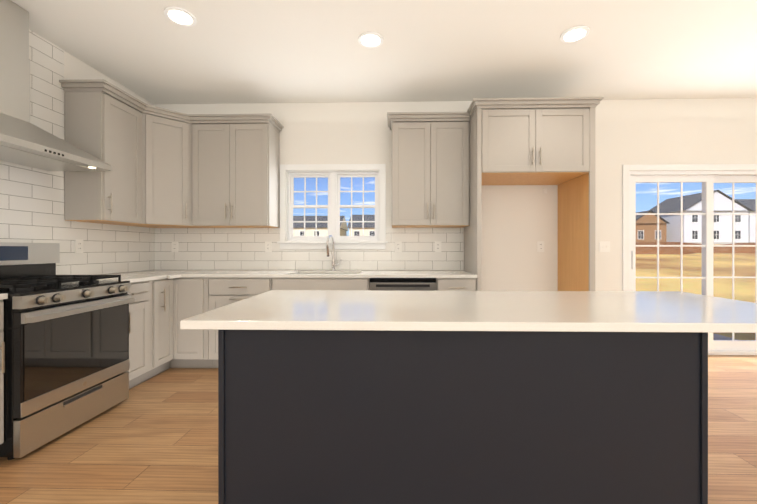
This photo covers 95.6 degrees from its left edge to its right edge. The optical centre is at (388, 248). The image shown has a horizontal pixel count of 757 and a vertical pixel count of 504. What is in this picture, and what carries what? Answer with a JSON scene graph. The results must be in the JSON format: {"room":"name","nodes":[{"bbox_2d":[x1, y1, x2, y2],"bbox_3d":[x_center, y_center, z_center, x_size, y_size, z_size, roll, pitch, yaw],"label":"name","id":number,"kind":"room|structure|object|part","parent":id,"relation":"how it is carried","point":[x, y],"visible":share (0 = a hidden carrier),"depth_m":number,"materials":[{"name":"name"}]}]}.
{"room":"kitchen","nodes":[
{"label":"kitchen","id":0,"kind":"room"},
{"bbox_2d":[64,51,153,273],"bbox_3d":[-2.767,-0.237,0.643,0.100,2.780,6.660,0,0,1],"label":"wall","id":1,"kind":"structure","parent":0,"point":[75,68],"depth_m":2.96,"materials":[{"name":"paint"}]},
{"bbox_2d":[0,0,111,170],"bbox_3d":[-2.417,-1.115,2.230,0.502,1.025,0.910,0,0,1],"label":"range hood","id":2,"kind":"object","parent":1,"relation":"attached to","point":[24,141],"visible":1,"depth_m":2.27,"materials":[{"name":"silver metal"}]},
{"bbox_2d":[0,29,154,274],"bbox_3d":[-2.665,-0.696,2.590,0.008,1.866,2.560,0,0,1],"label":"wall tiles","id":3,"kind":"structure","parent":1,"relation":"attached to","point":[31,204],"depth_m":2.72,"materials":[{"name":"white tile"}]},
{"bbox_2d":[75,239,82,252],"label":"outlet","id":4,"kind":"object","parent":3,"relation":"attached to","point":[78,242],"depth_m":2.93,"materials":[{"name":"white plastic"}]},
{"bbox_2d":[62,87,146,226],"bbox_3d":[-2.455,-0.776,3.057,0.382,1.074,0.504,0,0,1],"label":"upper cabinet","id":5,"kind":"object","parent":1,"relation":"attached to","point":[105,123],"depth_m":2.83,"materials":[{"name":"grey wood"}]},
{"bbox_2d":[0,355,756,503],"bbox_3d":[1.201,1.183,0.546,8.040,0.060,6.660,0,0,1],"label":"floor","id":6,"kind":"structure","parent":0,"point":[153,440],"depth_m":1.96,"materials":[{"name":"brown wood"}]},
{"bbox_2d":[0,299,4,443],"bbox_3d":[-2.368,0.710,1.626,0.629,0.884,0.445,0,0,1],"label":"base cabinet","id":7,"kind":"object","parent":6,"relation":"on","point":[2,344],"depth_m":1.82,"materials":[{"name":"grey wood"}]},
{"bbox_2d":[0,293,7,299],"bbox_3d":[-2.364,0.252,1.626,0.637,0.030,0.445,0,0,1],"label":"countertop","id":8,"kind":"structure","parent":7,"relation":"on","point":[2,295],"depth_m":1.82,"materials":[{"name":"stone"}]},
{"bbox_2d":[0,242,135,459],"bbox_3d":[-2.289,0.554,2.228,0.754,1.195,0.756,0,0,1],"label":"stove","id":9,"kind":"object","parent":6,"relation":"on","point":[67,359],"visible":1,"depth_m":2.11,"materials":[{"name":"silver metal"}]},
{"bbox_2d":[127,280,151,389],"bbox_3d":[-2.339,0.709,2.776,0.629,0.884,0.332,0,0,1],"label":"base cabinet","id":10,"kind":"object","parent":6,"relation":"on","point":[140,311],"depth_m":2.82,"materials":[{"name":"grey wood"}]},
{"bbox_2d":[97,273,180,282],"bbox_3d":[-2.298,0.251,2.906,0.707,0.030,0.593,0,0,1],"label":"countertop","id":11,"kind":"structure","parent":10,"relation":"on","point":[138,276],"depth_m":3.04,"materials":[{"name":"stone"}]},
{"bbox_2d":[152,278,171,376],"bbox_3d":[-2.316,0.709,3.092,0.660,0.884,0.300,0,0,1],"label":"base cabinet","id":12,"kind":"object","parent":6,"relation":"on","point":[160,341],"depth_m":3.06,"materials":[{"name":"grey wood"}]},
{"bbox_2d":[172,277,207,367],"bbox_3d":[-1.863,0.708,3.500,0.326,0.884,0.682,0,0,1],"label":"base cabinet","id":13,"kind":"object","parent":6,"relation":"on","point":[189,294],"depth_m":3.22,"materials":[{"name":"grey wood"}]},
{"bbox_2d":[126,270,476,277],"bbox_3d":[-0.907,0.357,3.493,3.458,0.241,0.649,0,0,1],"label":"countertop","id":14,"kind":"structure","parent":13,"relation":"on","point":[184,273],"depth_m":3.31,"materials":[{"name":"stone"}]},
{"bbox_2d":[326,235,340,270],"bbox_3d":[-0.580,0.043,3.668,0.136,0.385,0.209,0,0,1],"label":"faucet","id":15,"kind":"object","parent":14,"relation":"on","point":[334,264],"visible":0.98,"depth_m":3.73,"materials":[{"name":"silver metal"}]},
{"bbox_2d":[208,277,279,367],"bbox_3d":[-1.356,0.708,3.514,0.687,0.884,0.629,0,0,1],"label":"base cabinet","id":16,"kind":"object","parent":6,"relation":"on","point":[222,291],"depth_m":3.20,"materials":[{"name":"grey wood"}]},
{"bbox_2d":[280,278,369,289],"bbox_3d":[-0.664,0.708,3.497,0.987,0.884,0.629,0,0,1],"label":"base cabinet","id":17,"kind":"object","parent":6,"relation":"on","point":[285,283],"depth_m":3.18,"materials":[{"name":"grey wood"}]},
{"bbox_2d":[370,278,435,290],"bbox_3d":[0.141,0.705,3.467,0.615,0.866,0.650,0,0,1],"label":"dishwasher","id":18,"kind":"object","parent":17,"relation":"in","point":[406,284],"visible":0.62,"depth_m":3.15,"materials":[{"name":"grey metal"}]},
{"bbox_2d":[436,278,475,290],"bbox_3d":[0.636,0.708,3.465,0.368,0.884,0.629,0,0,1],"label":"base cabinet","id":19,"kind":"object","parent":6,"relation":"on","point":[442,284],"depth_m":3.15,"materials":[{"name":"grey wood"}]},
{"bbox_2d":[218,330,707,503],"bbox_3d":[0.251,0.711,1.569,1.670,0.883,0.796,0,0,1],"label":"kitchen island","id":20,"kind":"object","parent":6,"relation":"on","point":[443,397],"depth_m":1.18,"materials":[{"name":"black wood"}]},
{"bbox_2d":[180,290,756,333],"bbox_3d":[0.471,0.253,1.534,2.310,0.030,0.841,0,0,1],"label":"island countertop","id":21,"kind":"structure","parent":20,"relation":"on","point":[397,312],"depth_m":1.27,"materials":[{"name":"white stone"}]},
{"bbox_2d":[464,97,603,290],"bbox_3d":[1.357,-0.107,3.429,1.160,2.514,0.681,0,0,1],"label":"surround","id":22,"kind":"object","parent":6,"relation":"on","point":[535,141],"visible":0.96,"depth_m":3.15,"materials":[{"name":"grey wood"}]},
{"bbox_2d":[11,0,756,103],"bbox_3d":[1.201,-1.667,0.543,8.040,0.080,6.660,0,0,1],"label":"ceiling","id":23,"kind":"structure","parent":0,"point":[260,51],"depth_m":2.79,"materials":[{"name":"paint"}]},
{"bbox_2d":[164,6,196,26],"bbox_3d":[-1.454,-1.622,2.400,0.196,0.012,0.196,0,0,1],"label":"recessed light","id":24,"kind":"object","parent":23,"relation":"in","point":[180,16],"visible":0.96,"depth_m":2.38,"materials":[{"name":"white"}]},
{"bbox_2d":[358,32,382,47],"bbox_3d":[-0.137,-1.623,2.667,0.196,0.012,0.196,0,0,1],"label":"recessed light","id":25,"kind":"object","parent":23,"relation":"in","point":[370,39],"visible":1,"depth_m":2.65,"materials":[{"name":"white plastic"}]},
{"bbox_2d":[560,26,589,42],"bbox_3d":[1.412,-1.622,2.599,0.196,0.012,0.196,0,0,1],"label":"recessed light","id":26,"kind":"object","parent":23,"relation":"in","point":[574,34],"visible":0.96,"depth_m":2.58,"materials":[{"name":"white"}]},
{"bbox_2d":[154,98,756,290],"bbox_3d":[1.283,-0.240,3.844,7.840,2.780,0.140,0,0,1],"label":"wall","id":27,"kind":"structure","parent":0,"point":[519,222],"depth_m":3.76,"materials":[{"name":"paint"}]},
{"bbox_2d":[143,103,202,227],"bbox_3d":[-2.294,-0.776,3.509,0.682,1.074,0.683,0,0,1],"label":"upper cabinet","id":28,"kind":"object","parent":27,"relation":"attached to","point":[172,169],"depth_m":3.39,"materials":[{"name":"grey wood"}]},
{"bbox_2d":[195,115,279,227],"bbox_3d":[-1.652,-0.776,3.644,0.869,1.074,0.383,0,0,1],"label":"upper cabinet","id":29,"kind":"object","parent":27,"relation":"attached to","point":[237,156],"depth_m":3.51,"materials":[{"name":"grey wood"}]},
{"bbox_2d":[155,227,463,269],"bbox_3d":[-0.900,-0.006,3.824,3.461,0.483,0.008,0,0,1],"label":"wall tile","id":30,"kind":"structure","parent":27,"relation":"attached to","point":[221,248],"depth_m":3.83,"materials":[{"name":"white tile"}]},
{"bbox_2d":[172,242,177,251],"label":"outlet","id":31,"kind":"object","parent":30,"relation":"attached to","point":[174,244],"depth_m":3.85,"materials":[{"name":"white plastic"}]},
{"bbox_2d":[265,242,271,251],"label":"outlet","id":32,"kind":"object","parent":30,"relation":"attached to","point":[268,245],"depth_m":3.82,"materials":[{"name":"white plastic"}]},
{"bbox_2d":[395,241,401,251],"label":"outlet","id":33,"kind":"object","parent":30,"relation":"attached to","point":[398,244],"depth_m":3.79,"materials":[{"name":"white plastic"}]},
{"bbox_2d":[435,241,440,251],"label":"outlet","id":34,"kind":"object","parent":30,"relation":"attached to","point":[437,243],"depth_m":3.78,"materials":[{"name":"white plastic"}]},
{"bbox_2d":[277,164,387,248],"bbox_3d":[-0.618,-0.468,3.848,1.220,0.945,0.146,0,0,1],"label":"kitchen window","id":35,"kind":"structure","parent":27,"relation":"in","point":[333,174],"depth_m":3.85,"materials":[{"name":"white"}]},
{"bbox_3d":[-0.617,-0.480,3.890,0.928,0.668,0.024,0,0,1],"label":"glass","id":36,"kind":"part","parent":35,"relation":"part of","materials":[{"name":"clear glass"}]},
{"bbox_2d":[391,115,469,226],"bbox_3d":[0.431,-0.776,3.622,0.787,1.074,0.324,0,0,1],"label":"upper cabinet","id":37,"kind":"object","parent":27,"relation":"attached to","point":[431,153],"depth_m":3.46,"materials":[{"name":"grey wood"}]},
{"bbox_2d":[537,241,543,251],"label":"outlet","id":38,"kind":"object","parent":27,"relation":"attached to","point":[540,244],"depth_m":3.76,"materials":[{"name":"white plastic"}]},
{"bbox_2d":[599,241,609,251],"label":"light switch","id":39,"kind":"object","parent":27,"relation":"attached to","point":[604,246],"depth_m":3.74,"materials":[{"name":"white plastic"}]},
{"bbox_2d":[622,164,756,354],"bbox_3d":[3.529,0.117,3.774,1.955,2.065,0.149,0,0,1],"label":"slider","id":40,"kind":"object","parent":27,"relation":"in","point":[707,176],"visible":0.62,"depth_m":3.77,"materials":[{"name":"white"}]},
{"label":"outside","id":41,"kind":"structure","parent":0,"visible":0},
{"bbox_2d":[636,252,755,339],"bbox_3d":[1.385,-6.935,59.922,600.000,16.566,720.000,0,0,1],"label":"ground","id":42,"kind":"structure","parent":41,"point":[650,285],"depth_m":14.07,"materials":[{"name":"yellow plant"}]},
{"bbox_2d":[293,216,347,235],"bbox_3d":[-14.188,-3.554,67.311,11.200,5.900,10.700,0,0,1],"label":"house","id":43,"kind":"structure","parent":42,"relation":"on","point":[309,231],"depth_m":62.90,"materials":[{"name":"beige"}]},
{"bbox_2d":[347,215,374,235],"bbox_3d":[-1.442,-3.654,66.997,11.700,6.100,10.700,0,0,1],"label":"house","id":44,"kind":"structure","parent":42,"relation":"on","point":[368,226],"depth_m":62.18,"materials":[{"name":"beige"}]},
{"bbox_2d":[636,210,668,241],"bbox_3d":[44.870,-3.570,62.855,6.500,6.100,8.700,0,0,1],"label":"house","id":45,"kind":"structure","parent":42,"relation":"on","point":[647,226],"depth_m":58.85,"materials":[{"name":"brown brick"}]},
{"bbox_2d":[636,242,755,253],"bbox_3d":[39.748,-0.365,32.923,45.467,1.821,12.231,0,0,1],"label":"berm","id":46,"kind":"structure","parent":42,"relation":"on","point":[677,250],"depth_m":30.18,"materials":[{"name":"brown soil"}]},
{"bbox_2d":[650,190,752,244],"bbox_3d":[54.243,-5.089,61.622,11.100,9.300,10.700,0,0,1],"label":"house","id":47,"kind":"structure","parent":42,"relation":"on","point":[719,219],"depth_m":56.68,"materials":[{"name":"white"}]},
{"bbox_2d":[713,334,735,339],"bbox_3d":[3.544,1.304,4.395,2.225,0.190,1.050,0,0,1],"label":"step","id":48,"kind":"structure","parent":42,"relation":"on","point":[716,336],"depth_m":4.66,"materials":[{"name":"grey concrete"}]},
{"bbox_2d":[736,199,755,242],"bbox_3d":[69.050,-4.729,61.757,17.500,8.500,9.700,0,0,1],"label":"house","id":49,"kind":"structure","parent":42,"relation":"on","point":[751,219],"depth_m":57.50,"materials":[{"name":"white"}]}
]}

